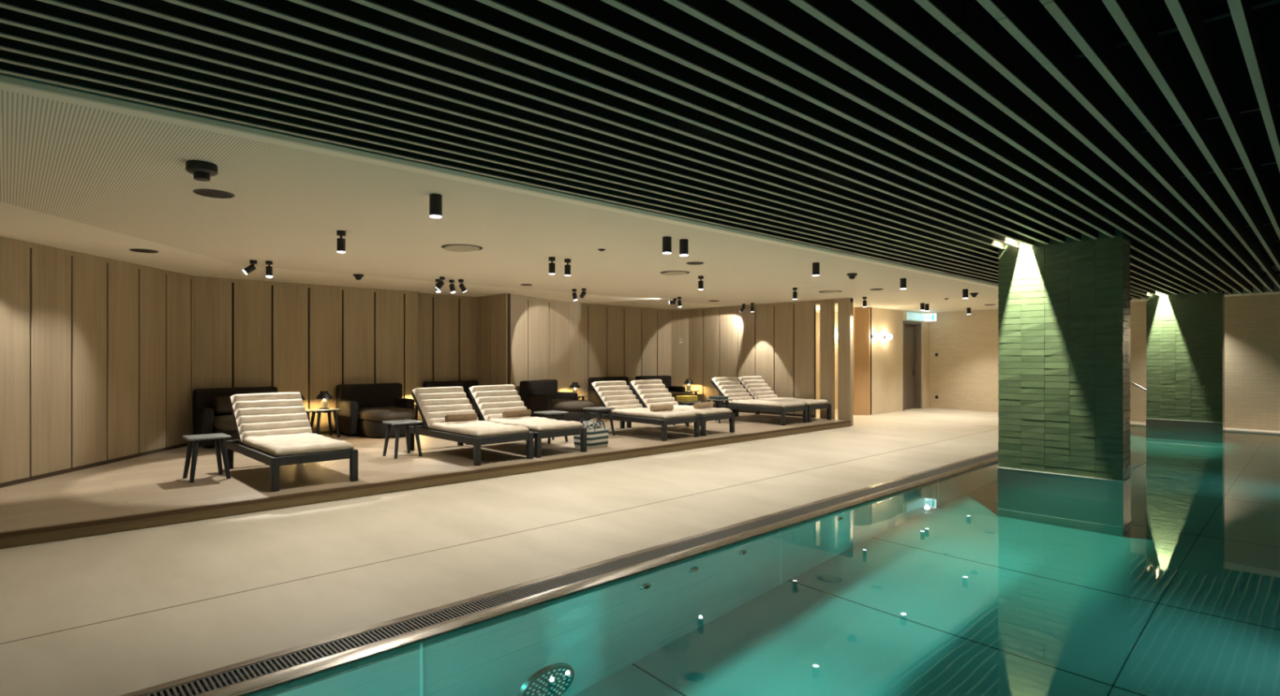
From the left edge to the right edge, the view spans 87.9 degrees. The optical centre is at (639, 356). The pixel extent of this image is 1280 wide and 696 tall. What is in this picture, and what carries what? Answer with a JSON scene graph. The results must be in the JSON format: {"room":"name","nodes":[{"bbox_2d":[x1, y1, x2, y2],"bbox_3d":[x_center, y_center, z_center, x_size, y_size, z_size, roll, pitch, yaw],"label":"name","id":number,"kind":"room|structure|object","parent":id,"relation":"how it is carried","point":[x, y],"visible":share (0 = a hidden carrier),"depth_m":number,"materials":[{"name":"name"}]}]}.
{"room":"indoor swimming pool","nodes":[
{"label":"indoor swimming pool","id":0,"kind":"room"},
{"bbox_2d":[0,235,193,483],"bbox_3d":[-6.712,0.122,6.988,0.100,2.745,6.663,0,0,-5],"label":"wall","id":1,"kind":"structure","parent":0,"point":[96,353],"depth_m":8.08,"materials":[{"name":"brown wood"}]},
{"bbox_2d":[0,443,187,488],"bbox_3d":[-6.683,1.350,6.990,0.018,0.050,6.662,0,0,-5],"label":"baseboard","id":2,"kind":"structure","parent":1,"relation":"attached to","point":[117,460],"depth_m":8.09,"materials":[{"name":"brown"}]},
{"bbox_2d":[192,275,417,432],"bbox_3d":[-5.684,0.122,11.648,3.700,2.745,0.100,0,0,-44],"label":"wall","id":3,"kind":"structure","parent":0,"point":[308,340],"depth_m":11.47,"materials":[{"name":"brown wood"}]},
{"bbox_2d":[0,412,846,532],"bbox_3d":[-3.483,1.393,10.769,16.230,0.035,6.010,0,0,-44],"label":"floor","id":4,"kind":"structure","parent":0,"point":[152,482],"depth_m":7.93,"materials":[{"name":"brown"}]},
{"bbox_2d":[182,433,231,483],"bbox_3d":[-4.869,1.137,7.463,0.400,0.483,0.411,0,0,-44],"label":"side table","id":5,"kind":"object","parent":4,"relation":"on","point":[219,439],"visible":1,"depth_m":7.43,"materials":[{"name":"grey"}]},
{"bbox_2d":[193,386,277,447],"bbox_3d":[-6.032,0.930,10.173,1.150,0.850,1.352,0,0,-44],"label":"lounge sofa","id":6,"kind":"object","parent":4,"relation":"on","point":[205,420],"visible":0.39,"depth_m":10.07,"materials":[{"name":"grey fabric"}]},
{"bbox_2d":[213,396,232,415],"bbox_3d":[-6.353,0.760,10.248,0.400,0.277,0.194,0,0,-44],"label":"throw pillow","id":7,"kind":"object","parent":6,"relation":"on","point":[221,405],"visible":0.53,"depth_m":10.14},
{"bbox_2d":[213,414,236,431],"bbox_3d":[-5.957,0.998,10.094,0.854,0.185,1.134,0,0,-44],"label":"seat cushion","id":8,"kind":"object","parent":6,"relation":"on","point":[222,423],"depth_m":9.66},
{"bbox_2d":[226,392,358,492],"bbox_3d":[-4.082,0.917,7.709,0.860,0.915,1.950,0,0,-44],"label":"sun lounger","id":9,"kind":"object","parent":4,"relation":"on","point":[273,429],"visible":1,"depth_m":7.79,"materials":[{"name":"fabric"}]},
{"bbox_2d":[230,392,312,441],"bbox_3d":[-4.519,0.729,8.167,0.790,0.538,0.552,0,0,-44],"label":"cushion","id":10,"kind":"object","parent":9,"relation":"on","point":[270,414],"depth_m":8.10,"materials":[{"name":"fabric"}]},
{"bbox_2d":[240,432,354,457],"bbox_3d":[-3.905,0.985,7.525,0.790,0.110,1.390,0,0,-44],"label":"seat cushion","id":11,"kind":"object","parent":9,"relation":"on","point":[268,444],"depth_m":7.22,"materials":[{"name":"fabric"}]},
{"bbox_2d":[307,408,340,437],"bbox_3d":[-5.345,1.137,11.239,0.400,0.483,0.411,0,0,-44],"label":"side table","id":12,"kind":"object","parent":4,"relation":"on","point":[329,411],"visible":0.86,"depth_m":11.21,"materials":[{"name":"brown wood"}]},
{"bbox_2d":[315,391,332,409],"bbox_3d":[-5.345,0.744,11.239,0.260,0.302,0.260,0,0,-44],"label":"table lamp","id":13,"kind":"object","parent":12,"relation":"on","point":[324,395],"visible":1,"depth_m":11.19,"materials":[{"name":"black metal"}]},
{"bbox_2d":[335,382,415,437],"bbox_3d":[-4.512,0.930,11.651,1.150,0.850,1.352,0,0,-44],"label":"armchair","id":14,"kind":"object","parent":4,"relation":"on","point":[363,408],"visible":0.83,"depth_m":11.48,"materials":[{"name":"grey fabric"}]},
{"bbox_2d":[358,406,415,421],"bbox_3d":[-4.437,0.998,11.572,0.854,0.185,1.134,0,0,-44],"label":"seat cushion","id":15,"kind":"object","parent":14,"relation":"on","point":[365,413],"depth_m":11.22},
{"bbox_2d":[382,419,422,458],"bbox_3d":[-3.267,1.137,9.130,0.400,0.483,0.411,0,0,-44],"label":"side table","id":16,"kind":"object","parent":4,"relation":"on","point":[406,423],"visible":1,"depth_m":9.10,"materials":[{"name":"brown wood"}]},
{"bbox_2d":[422,380,482,421],"bbox_3d":[-3.433,0.930,13.041,1.150,0.850,1.352,0,0,-44],"label":"lounge sofa","id":17,"kind":"object","parent":4,"relation":"on","point":[466,384],"visible":0.15,"depth_m":13.34,"materials":[{"name":"grey fabric"}]},
{"bbox_2d":[469,400,479,413],"bbox_3d":[-3.358,0.998,12.962,0.854,0.185,1.134,0,0,-44],"label":"seat cushion","id":18,"kind":"object","parent":17,"relation":"on","point":[471,402],"depth_m":12.49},
{"bbox_2d":[408,386,533,466],"bbox_3d":[-2.410,0.917,9.304,0.860,0.915,1.950,0,0,-44],"label":"sun lounger","id":19,"kind":"object","parent":4,"relation":"on","point":[433,404],"visible":0.96,"depth_m":9.27,"materials":[{"name":"fabric"}]},
{"bbox_2d":[412,386,478,426],"bbox_3d":[-2.847,0.729,9.762,0.790,0.538,0.552,0,0,-44],"label":"cushion","id":20,"kind":"object","parent":19,"relation":"on","point":[433,404],"depth_m":9.68,"materials":[{"name":"fabric"}]},
{"bbox_2d":[444,413,477,422],"bbox_3d":[-2.562,0.880,9.521,0.460,0.106,0.103,0,0,-44],"label":"rolled towel","id":21,"kind":"object","parent":19,"relation":"on","point":[472,416],"visible":1,"depth_m":9.48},
{"bbox_2d":[428,420,529,437],"bbox_3d":[-2.234,0.985,9.120,0.790,0.110,1.390,0,0,-44],"label":"seat cushion","id":22,"kind":"object","parent":19,"relation":"on","point":[471,428],"depth_m":8.82,"materials":[{"name":"fabric"}]},
{"bbox_2d":[465,384,586,457],"bbox_3d":[-1.745,0.917,9.939,0.860,0.915,1.950,0,0,-44],"label":"sun lounger","id":23,"kind":"object","parent":4,"relation":"on","point":[491,402],"visible":0.86,"depth_m":10.00,"materials":[{"name":"fabric"}]},
{"bbox_2d":[469,384,527,421],"bbox_3d":[-2.182,0.729,10.397,0.790,0.538,0.552,0,0,-44],"label":"cushion","id":24,"kind":"object","parent":23,"relation":"on","point":[491,402],"depth_m":10.31,"materials":[{"name":"fabric"}]},
{"bbox_2d":[502,409,531,417],"bbox_3d":[-1.882,0.880,10.170,0.103,0.106,0.460,0,0,45],"label":"rolled towel","id":25,"kind":"object","parent":23,"relation":"on","point":[521,413],"visible":1,"depth_m":10.12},
{"bbox_2d":[487,416,583,431],"bbox_3d":[-1.569,0.985,9.755,0.790,0.110,1.390,0,0,-44],"label":"seat cushion","id":26,"kind":"object","parent":23,"relation":"on","point":[533,424],"depth_m":9.44,"materials":[{"name":"fabric"}]},
{"bbox_2d":[533,410,568,444],"bbox_3d":[-1.427,1.137,10.664,0.400,0.483,0.411,0,0,-44],"label":"side table","id":27,"kind":"object","parent":4,"relation":"on","point":[550,414],"visible":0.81,"depth_m":10.61,"materials":[{"name":"brown wood"}]},
{"bbox_2d":[520,379,594,424],"bbox_3d":[-1.602,0.930,13.689,1.352,0.850,1.150,0,0,25],"label":"lounge sofa","id":28,"kind":"object","parent":4,"relation":"on","point":[543,395],"visible":0.76,"depth_m":13.34,"materials":[{"name":"grey fabric"}]},
{"bbox_2d":[551,399,594,411],"bbox_3d":[-1.504,0.998,13.642,1.134,0.185,0.854,0,0,25],"label":"seat cushion","id":29,"kind":"object","parent":28,"relation":"on","point":[559,405],"depth_m":13.25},
{"bbox_2d":[577,395,586,399],"bbox_3d":[-1.479,1.137,15.107,0.411,0.483,0.400,0,0,26],"label":"side table","id":30,"kind":"object","parent":4,"relation":"on","point":[579,396],"visible":0.2,"depth_m":15.13,"materials":[{"name":"brown wood"}]},
{"bbox_2d":[569,382,580,393],"bbox_3d":[-1.479,0.744,15.107,0.260,0.302,0.260,0,0,-44],"label":"table lamp","id":31,"kind":"object","parent":30,"relation":"on","point":[575,384],"visible":0.74,"depth_m":15.05,"materials":[{"name":"black metal"}]},
{"bbox_2d":[573,418,608,448],"bbox_3d":[-0.741,1.165,10.075,0.374,0.419,0.460,0,0,41],"label":"bag","id":32,"kind":"object","parent":4,"relation":"on","point":[597,437],"visible":0.73,"depth_m":9.94,"materials":[{"name":"fabric"}]},
{"bbox_2d":[582,419,602,429],"bbox_3d":[-0.742,1.088,10.066,0.392,0.260,0.308,0,0,-44],"label":"towel","id":33,"kind":"object","parent":32,"relation":"in","point":[589,424],"visible":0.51,"depth_m":9.97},
{"bbox_2d":[582,406,615,435],"bbox_3d":[-0.708,1.137,11.489,0.400,0.483,0.411,0,0,-44],"label":"side table","id":34,"kind":"object","parent":4,"relation":"on","point":[599,409],"visible":0.79,"depth_m":11.45,"materials":[{"name":"brown wood"}]},
{"bbox_2d":[588,376,644,412],"bbox_3d":[-0.361,0.930,15.586,1.150,0.850,1.352,0,0,-44],"label":"lounge sofa","id":35,"kind":"object","parent":4,"relation":"on","point":[593,397],"visible":0.16,"depth_m":15.61,"materials":[{"name":"grey fabric"}]},
{"bbox_2d":[588,380,699,441],"bbox_3d":[0.029,0.917,11.702,0.860,0.915,1.950,0,0,-44],"label":"sun lounger","id":36,"kind":"object","parent":4,"relation":"on","point":[617,395],"visible":0.95,"depth_m":11.65,"materials":[{"name":"fabric"}]},
{"bbox_2d":[591,380,642,410],"bbox_3d":[-0.408,0.729,12.159,0.790,0.538,0.552,0,0,-44],"label":"cushion","id":37,"kind":"object","parent":36,"relation":"on","point":[617,395],"depth_m":12.07,"materials":[{"name":"fabric"}]},
{"bbox_2d":[611,407,697,419],"bbox_3d":[0.205,0.985,11.517,0.790,0.110,1.390,0,0,-44],"label":"seat cushion","id":38,"kind":"object","parent":36,"relation":"on","point":[621,413],"depth_m":11.22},
{"bbox_2d":[649,404,673,412],"bbox_3d":[0.373,0.884,11.341,0.460,0.106,0.103,0,0,-41],"label":"rolled towel","id":39,"kind":"object","parent":36,"relation":"on","point":[659,407],"visible":1,"depth_m":11.29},
{"bbox_2d":[635,375,694,405],"bbox_3d":[0.739,0.930,16.635,1.150,0.850,1.352,0,0,-44],"label":"lounge sofa","id":40,"kind":"object","parent":4,"relation":"on","point":[675,391],"visible":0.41,"depth_m":16.97,"materials":[{"name":"grey fabric"}]},
{"bbox_2d":[668,391,694,401],"bbox_3d":[0.814,0.998,16.557,0.854,0.185,1.134,0,0,-44],"label":"seat cushion","id":41,"kind":"object","parent":40,"relation":"on","point":[673,393],"depth_m":16.18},
{"bbox_2d":[626,379,734,436],"bbox_3d":[0.724,0.917,12.364,0.860,0.915,1.950,0,0,-44],"label":"sun lounger","id":42,"kind":"object","parent":4,"relation":"on","point":[650,393],"visible":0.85,"depth_m":12.52,"materials":[{"name":"fabric"}]},
{"bbox_2d":[630,379,678,408],"bbox_3d":[0.287,0.729,12.822,0.790,0.538,0.552,0,0,-44],"label":"cushion","id":43,"kind":"object","parent":42,"relation":"on","point":[650,393],"depth_m":12.72,"materials":[{"name":"fabric"}]},
{"bbox_2d":[672,404,732,416],"bbox_3d":[0.900,0.985,12.180,0.790,0.110,1.390,0,0,-44],"label":"seat cushion","id":44,"kind":"object","parent":42,"relation":"on","point":[711,411],"depth_m":11.76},
{"bbox_2d":[693,401,713,408],"bbox_3d":[1.145,0.884,11.981,0.103,0.106,0.460,0,0,43],"label":"rolled towel","id":45,"kind":"object","parent":42,"relation":"on","point":[700,405],"visible":1,"depth_m":11.91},
{"bbox_2d":[672,401,701,426],"bbox_3d":[0.930,1.137,13.162,0.400,0.483,0.411,0,0,-44],"label":"side table","id":46,"kind":"object","parent":4,"relation":"on","point":[685,403],"visible":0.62,"depth_m":13.02,"materials":[{"name":"brown wood"}]},
{"bbox_2d":[675,395,697,402],"bbox_3d":[0.930,0.840,13.162,0.300,0.108,0.340,0,0,41],"label":"folded towel","id":47,"kind":"object","parent":46,"relation":"on","point":[686,398],"visible":1,"depth_m":13.05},
{"bbox_2d":[685,390,699,401],"bbox_3d":[1.265,1.137,17.243,0.400,0.483,0.411,0,0,-44],"label":"side table","id":48,"kind":"object","parent":4,"relation":"on","point":[691,391],"visible":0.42,"depth_m":17.18,"materials":[{"name":"brown wood"}]},
{"bbox_2d":[684,378,693,391],"bbox_3d":[1.265,0.744,17.243,0.260,0.302,0.260,0,0,-44],"label":"table lamp","id":49,"kind":"object","parent":48,"relation":"on","point":[688,381],"visible":1,"depth_m":17.19,"materials":[{"name":"black metal"}]},
{"bbox_2d":[704,399,731,423],"bbox_3d":[1.624,1.137,13.825,0.400,0.483,0.411,0,0,-44],"label":"side table","id":50,"kind":"object","parent":4,"relation":"on","point":[717,402],"visible":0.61,"depth_m":13.74,"materials":[{"name":"brown wood"}]},
{"bbox_2d":[709,395,728,399],"bbox_3d":[1.638,0.865,13.811,0.300,0.058,0.280,0,0,-38],"label":"folded towel","id":51,"kind":"object","parent":50,"relation":"on","point":[716,397],"visible":1,"depth_m":13.71,"materials":[{"name":"fabric"}]},
{"bbox_2d":[709,377,807,426],"bbox_3d":[2.468,0.917,14.085,0.860,0.915,1.950,0,0,-44],"label":"sun lounger","id":52,"kind":"object","parent":4,"relation":"on","point":[731,388],"visible":0.99,"depth_m":13.94,"materials":[{"name":"fabric"}]},
{"bbox_2d":[711,377,752,403],"bbox_3d":[2.031,0.729,14.543,0.790,0.538,0.552,0,0,-44],"label":"cushion","id":53,"kind":"object","parent":52,"relation":"on","point":[730,387],"depth_m":14.44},
{"bbox_2d":[729,399,805,408],"bbox_3d":[2.644,0.985,13.900,0.790,0.110,1.390,0,0,-44],"label":"seat cushion","id":54,"kind":"object","parent":52,"relation":"on","point":[735,403],"depth_m":13.64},
{"bbox_2d":[734,376,831,422],"bbox_3d":[3.141,0.917,14.727,0.860,0.915,1.950,0,0,-44],"label":"sun lounger","id":55,"kind":"object","parent":4,"relation":"on","point":[757,388],"visible":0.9,"depth_m":14.88,"materials":[{"name":"fabric"}]},
{"bbox_2d":[737,376,777,399],"bbox_3d":[2.704,0.729,15.185,0.790,0.538,0.552,0,0,-44],"label":"cushion","id":56,"kind":"object","parent":55,"relation":"on","point":[757,388],"depth_m":15.08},
{"bbox_2d":[758,397,829,405],"bbox_3d":[3.317,0.985,14.543,0.790,0.110,1.390,0,0,-44],"label":"seat cushion","id":57,"kind":"object","parent":55,"relation":"on","point":[806,402],"depth_m":14.22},
{"bbox_2d":[417,293,476,422],"bbox_3d":[-4.019,0.122,13.582,1.540,2.745,0.100,0,0,-44],"label":"wall","id":58,"kind":"structure","parent":0,"point":[447,324],"depth_m":13.57,"materials":[{"name":"brown wood"}]},
{"bbox_2d":[476,293,510,386],"bbox_3d":[-3.042,0.122,13.688,0.100,2.745,1.195,0,0,-44],"label":"wall","id":59,"kind":"structure","parent":0,"point":[493,312],"depth_m":13.56,"materials":[{"name":"brown wood"}]},
{"bbox_2d":[0,83,999,313],"bbox_3d":[0.091,-1.300,12.113,23.257,0.100,9.000,0,0,-44],"label":"ceiling","id":60,"kind":"structure","parent":0,"point":[78,175],"depth_m":6.40,"materials":[{"name":"paint"}]},
{"bbox_2d":[128,248,158,253],"bbox_3d":[-5.871,-1.245,7.861,0.280,0.010,0.280,0,0,-44],"label":"ceiling speaker","id":61,"kind":"object","parent":60,"relation":"attached to","point":[142,251],"visible":1,"depth_m":7.83,"materials":[{"name":"black metal"}]},
{"bbox_2d":[185,160,217,182],"bbox_3d":[-2.849,-1.198,4.317,0.176,0.104,0.176,0,0,-44],"label":"ceiling sensor","id":62,"kind":"object","parent":60,"relation":"hanging from","point":[202,171],"visible":1,"depth_m":4.27,"materials":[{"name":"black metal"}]},
{"bbox_2d":[193,188,235,198],"bbox_3d":[-3.265,-1.245,5.095,0.270,0.010,0.270,0,0,-44],"label":"ceiling speaker","id":63,"kind":"object","parent":60,"relation":"attached to","point":[215,193],"visible":1,"depth_m":5.08,"materials":[{"name":"black metal"}]},
{"bbox_2d":[195,191,232,198],"bbox_3d":[-3.265,-1.244,5.095,0.240,0.004,0.240,0,0,-44],"label":"grille","id":64,"kind":"object","parent":63,"relation":"attached to","point":[216,194],"depth_m":5.09,"materials":[{"name":"grey metal"}]},
{"bbox_2d":[242,259,257,275],"bbox_3d":[-5.070,-1.154,8.629,0.163,0.193,0.088,0,0,-44],"label":"ceiling spotlight","id":65,"kind":"object","parent":60,"relation":"hanging from","point":[250,268],"visible":1,"depth_m":8.61,"materials":[{"name":"black metal"}]},
{"bbox_2d":[265,260,272,277],"bbox_3d":[-4.868,-1.142,8.720,0.086,0.217,0.104,0,0,-44],"label":"ceiling spotlight","id":66,"kind":"object","parent":60,"relation":"hanging from","point":[268,268],"visible":1,"depth_m":8.69,"materials":[{"name":"black metal"}]},
{"bbox_2d":[336,230,345,253],"bbox_3d":[-2.986,-1.144,6.633,0.083,0.212,0.083,0,0,-44],"label":"ceiling spotlight","id":67,"kind":"object","parent":60,"relation":"hanging from","point":[340,242],"visible":1,"depth_m":6.60,"materials":[{"name":"black metal"}]},
{"bbox_2d":[429,193,442,217],"bbox_3d":[-1.584,-1.165,5.151,0.096,0.170,0.096,0,0,-44],"label":"ceiling spotlight","id":68,"kind":"object","parent":60,"relation":"in","point":[435,199],"visible":1,"depth_m":5.11,"materials":[{"name":"black metal"}]},
{"bbox_2d":[435,276,444,289],"bbox_3d":[-3.147,-1.146,10.459,0.146,0.208,0.083,0,0,-8],"label":"ceiling spotlight","id":69,"kind":"object","parent":60,"relation":"hanging from","point":[441,283],"visible":1,"depth_m":10.43,"materials":[{"name":"black metal"}]},
{"bbox_2d":[448,280,455,293],"bbox_3d":[-3.072,-1.142,10.872,0.091,0.217,0.111,0,0,-44],"label":"ceiling spotlight","id":70,"kind":"object","parent":60,"relation":"hanging from","point":[451,286],"visible":1,"depth_m":10.84,"materials":[{"name":"black metal"}]},
{"bbox_2d":[441,244,482,252],"bbox_3d":[-2.043,-1.240,7.630,0.458,0.036,0.458,0,0,-44],"label":"ceiling vent","id":71,"kind":"object","parent":60,"relation":"in","point":[451,247],"visible":1,"depth_m":7.57,"materials":[{"name":"grey"}]},
{"bbox_2d":[457,279,466,293],"bbox_3d":[-2.893,-1.144,10.832,0.138,0.212,0.084,0,0,-29],"label":"ceiling spotlight","id":72,"kind":"object","parent":60,"relation":"hanging from","point":[461,285],"visible":1,"depth_m":10.80,"materials":[{"name":"black metal"}]},
{"bbox_2d":[548,257,555,274],"bbox_3d":[-1.113,-1.144,8.393,0.083,0.212,0.083,0,0,-44],"label":"ceiling spotlight","id":73,"kind":"object","parent":60,"relation":"hanging from","point":[551,265],"visible":1,"depth_m":8.36,"materials":[{"name":"black metal"}]},
{"bbox_2d":[564,258,570,275],"bbox_3d":[-0.932,-1.144,8.552,0.083,0.212,0.083,0,0,-44],"label":"ceiling spotlight","id":74,"kind":"object","parent":60,"relation":"hanging from","point":[567,267],"visible":1,"depth_m":8.52,"materials":[{"name":"black metal"}]},
{"bbox_2d":[579,288,586,298],"bbox_3d":[-1.056,-1.163,12.293,0.083,0.175,0.171,0,0,-26],"label":"ceiling spotlight","id":75,"kind":"object","parent":60,"relation":"hanging from","point":[583,290],"visible":1,"depth_m":12.25,"materials":[{"name":"black metal"}]},
{"bbox_2d":[662,236,671,253],"bbox_3d":[0.283,-1.165,6.974,0.096,0.170,0.096,0,0,-44],"label":"ceiling spotlight","id":76,"kind":"object","parent":60,"relation":"in","point":[666,241],"visible":1,"depth_m":6.94,"materials":[{"name":"black metal"}]},
{"bbox_2d":[660,271,689,275],"bbox_3d":[0.522,-1.240,9.925,0.438,0.035,0.438,0,0,-44],"label":"ceiling vent","id":77,"kind":"object","parent":60,"relation":"in","point":[665,273],"visible":1,"depth_m":9.87,"materials":[{"name":"grey"}]},
{"bbox_2d":[679,239,688,256],"bbox_3d":[0.470,-1.165,7.126,0.096,0.170,0.096,0,0,-44],"label":"ceiling spotlight","id":78,"kind":"object","parent":60,"relation":"in","point":[683,243],"visible":1,"depth_m":7.08,"materials":[{"name":"black metal"}]},
{"bbox_2d":[697,275,703,289],"bbox_3d":[0.949,-1.144,10.361,0.083,0.212,0.083,0,0,-44],"label":"ceiling spotlight","id":79,"kind":"object","parent":60,"relation":"hanging from","point":[700,283],"visible":1,"depth_m":10.33,"materials":[{"name":"black metal"}]},
{"bbox_2d":[792,287,797,299],"bbox_3d":[2.829,-1.144,12.128,0.083,0.212,0.083,0,0,-44],"label":"ceiling spotlight","id":80,"kind":"object","parent":60,"relation":"hanging from","point":[794,294],"visible":1,"depth_m":12.10,"materials":[{"name":"black metal"}]},
{"bbox_2d":[812,262,819,275],"bbox_3d":[2.358,-1.165,8.899,0.096,0.170,0.096,0,0,-44],"label":"recessed light","id":81,"kind":"object","parent":60,"relation":"in","point":[815,266],"visible":1,"depth_m":8.86,"materials":[{"name":"black metal"}]},
{"bbox_2d":[818,290,841,293],"bbox_3d":[3.681,-1.240,12.844,0.438,0.035,0.438,0,0,-44],"label":"ceiling vent","id":82,"kind":"object","parent":60,"relation":"in","point":[823,291],"visible":1,"depth_m":12.79,"materials":[{"name":"grey"}]},
{"bbox_2d":[900,278,906,288],"bbox_3d":[4.231,-1.165,10.673,0.096,0.170,0.096,0,0,-44],"label":"recessed light","id":83,"kind":"object","parent":60,"relation":"in","point":[903,281],"visible":1,"depth_m":10.63,"materials":[{"name":"black metal"}]},
{"bbox_2d":[962,288,968,298],"bbox_3d":[6.082,-1.165,12.413,0.096,0.170,0.096,0,0,-44],"label":"recessed light","id":84,"kind":"object","parent":60,"relation":"in","point":[965,291],"visible":1,"depth_m":12.37,"materials":[{"name":"black metal"}]},
{"bbox_2d":[510,293,569,395],"bbox_3d":[-2.179,0.122,14.385,0.100,2.745,2.416,0,0,25],"label":"wall","id":85,"kind":"structure","parent":0,"point":[540,328],"depth_m":14.31,"materials":[{"name":"brown wood"}]},
{"bbox_2d":[568,302,671,400],"bbox_3d":[-0.414,0.122,16.649,3.470,2.745,0.100,0,0,-44],"label":"wall","id":86,"kind":"structure","parent":0,"point":[606,340],"depth_m":16.43,"materials":[{"name":"brown wood"}]},
{"bbox_2d":[0,0,1279,302],"bbox_3d":[6.126,-1.335,7.070,19.349,0.200,6.570,0,0,-44],"label":"ceiling","id":87,"kind":"structure","parent":0,"point":[915,133],"depth_m":3.31,"materials":[{"name":"black metal"}]},
{"bbox_2d":[0,72,998,286],"bbox_3d":[2.454,-1.319,8.038,21.050,0.152,0.090,0,0,-44],"label":"trim","id":88,"kind":"structure","parent":87,"relation":"attached to","point":[6,77],"depth_m":4.06,"materials":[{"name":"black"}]},
{"bbox_2d":[0,408,1279,695],"bbox_3d":[2.369,1.650,9.726,23.257,0.300,15.600,0,0,-44],"label":"floor","id":89,"kind":"structure","parent":0,"point":[55,586],"depth_m":5.10,"materials":[{"name":"beige tile"}]},
{"bbox_2d":[0,422,848,549],"bbox_3d":[-3.484,1.454,10.747,16.200,0.089,6.040,0,0,-44],"label":"platform riser","id":90,"kind":"object","parent":89,"relation":"on","point":[46,537],"visible":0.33,"depth_m":6.85,"materials":[{"name":"brown wood"}]},
{"bbox_2d":[0,420,851,538],"bbox_3d":[-1.390,1.392,8.575,16.230,0.038,0.055,0,0,-44],"label":"trim","id":91,"kind":"structure","parent":90,"relation":"attached to","point":[173,512],"depth_m":6.85,"materials":[{"name":"brown wood"}]},
{"bbox_2d":[0,429,995,644],"bbox_3d":[2.401,1.504,8.927,22.200,0.011,0.011,0,0,-44],"label":"trim","id":92,"kind":"structure","parent":89,"relation":"in","point":[994,429],"depth_m":4.74,"materials":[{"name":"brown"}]},
{"bbox_2d":[120,450,998,695],"bbox_3d":[2.801,1.548,7.747,21.150,0.103,0.060,0,0,-44],"label":"trim","id":93,"kind":"structure","parent":89,"relation":"attached to","point":[194,677],"depth_m":3.98,"materials":[{"name":"silver metal"}]},
{"bbox_2d":[195,457,998,695],"bbox_3d":[2.953,1.559,7.551,21.100,0.122,0.092,0,0,-44],"label":"trim","id":94,"kind":"structure","parent":89,"relation":"attached to","point":[265,682],"depth_m":3.98,"materials":[{"name":"silver metal"}]},
{"bbox_2d":[671,309,688,390],"bbox_3d":[1.101,0.122,17.740,0.519,2.745,0.100,0,0,19],"label":"wall","id":95,"kind":"structure","parent":0,"point":[679,317],"depth_m":17.70,"materials":[{"name":"brown wood"}]},
{"bbox_2d":[688,297,853,426],"bbox_3d":[2.944,0.125,15.976,0.120,2.750,4.670,0,0,-44],"label":"wall","id":96,"kind":"structure","parent":0,"point":[775,342],"depth_m":15.54,"materials":[{"name":"brown wood"}]},
{"bbox_2d":[815,311,837,408],"bbox_3d":[3.507,0.125,18.304,3.950,2.750,4.760,0,0,-44],"label":"wall","id":97,"kind":"structure","parent":0,"point":[817,315],"depth_m":19.19,"materials":[{"name":"beige paint"}]},
{"bbox_2d":[870,307,929,415],"bbox_3d":[7.073,0.125,18.320,3.670,2.750,0.460,0,0,-44],"label":"wall","id":98,"kind":"structure","parent":0,"point":[886,355],"depth_m":17.68,"materials":[{"name":"beige paint"}]},
{"bbox_2d":[853,306,871,415],"bbox_3d":[6.037,0.125,17.298,1.420,2.750,0.310,0,0,-44],"label":"wall panel","id":99,"kind":"object","parent":98,"relation":"attached to","point":[861,315],"depth_m":16.88,"materials":[{"name":"brown wood"}]},
{"bbox_2d":[902,320,921,411],"bbox_3d":[7.544,0.265,18.680,1.150,2.470,0.250,0,0,-44],"label":"door","id":100,"kind":"structure","parent":98,"relation":"in","point":[912,331],"depth_m":18.98,"materials":[{"name":"wood"}]},
{"bbox_2d":[906,311,936,321],"bbox_3d":[7.818,-1.100,18.423,1.150,0.220,0.340,0,0,-44],"label":"exit sign","id":101,"kind":"object","parent":98,"relation":"attached to","point":[910,316],"visible":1,"depth_m":18.68,"materials":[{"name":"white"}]},
{"bbox_2d":[997,227,1131,504],"bbox_3d":[4.701,0.575,7.404,0.381,4.750,1.206,0,0,-44],"label":"tiled pillar","id":102,"kind":"structure","parent":0,"point":[1064,308],"depth_m":7.21,"materials":[{"name":"green tile"}]},
{"bbox_2d":[929,266,1279,431],"bbox_3d":[11.581,-0.150,15.131,0.198,3.300,10.816,0,0,-36],"label":"wall","id":103,"kind":"structure","parent":0,"point":[964,374],"depth_m":15.16,"materials":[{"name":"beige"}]},
{"bbox_2d":[971,0,1279,265],"bbox_3d":[4.732,-1.825,5.760,21.200,0.050,6.600,0,0,-44],"label":"ceiling","id":104,"kind":"structure","parent":0,"point":[1222,33],"depth_m":4.31,"materials":[{"name":"black"}]},
{"bbox_2d":[1146,288,1225,435],"bbox_3d":[11.009,0.575,13.424,0.381,4.750,1.206,0,0,-44],"label":"tiled pillar","id":105,"kind":"structure","parent":0,"point":[1185,333],"depth_m":13.27,"materials":[{"name":"green tile"}]},
{"bbox_2d":[1130,425,1279,435],"bbox_3d":[5.086,2.235,6.222,19.950,1.430,4.980,0,0,-44],"label":"trim","id":106,"kind":"structure","parent":0,"point":[1131,425],"depth_m":13.29,"materials":[{"name":"silver metal"}]},
{"bbox_3d":[5.075,3.000,6.212,19.920,0.100,5.380,0,0,-44],"label":"floor","id":107,"kind":"structure","parent":0,"visible":0},
{"bbox_2d":[248,426,1279,695],"bbox_3d":[5.185,2.265,6.285,19.680,1.470,4.834,0,0,-44],"label":"pool water","id":108,"kind":"object","parent":107,"relation":"on","point":[961,584],"visible":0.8,"depth_m":4.01,"materials":[{"name":"liquid"}]},
{"bbox_3d":[2.863,1.590,7.646,21.100,0.060,0.170,0,0,-44],"label":"trim","id":109,"kind":"structure","parent":0,"visible":0},
{"bbox_2d":[142,452,998,695],"bbox_3d":[3.658,1.515,8.406,18.900,0.030,0.168,0,0,-44],"label":"grate","id":110,"kind":"object","parent":109,"relation":"on","point":[245,673],"visible":0.57,"depth_m":3.99,"materials":[{"name":"grey plastic"}]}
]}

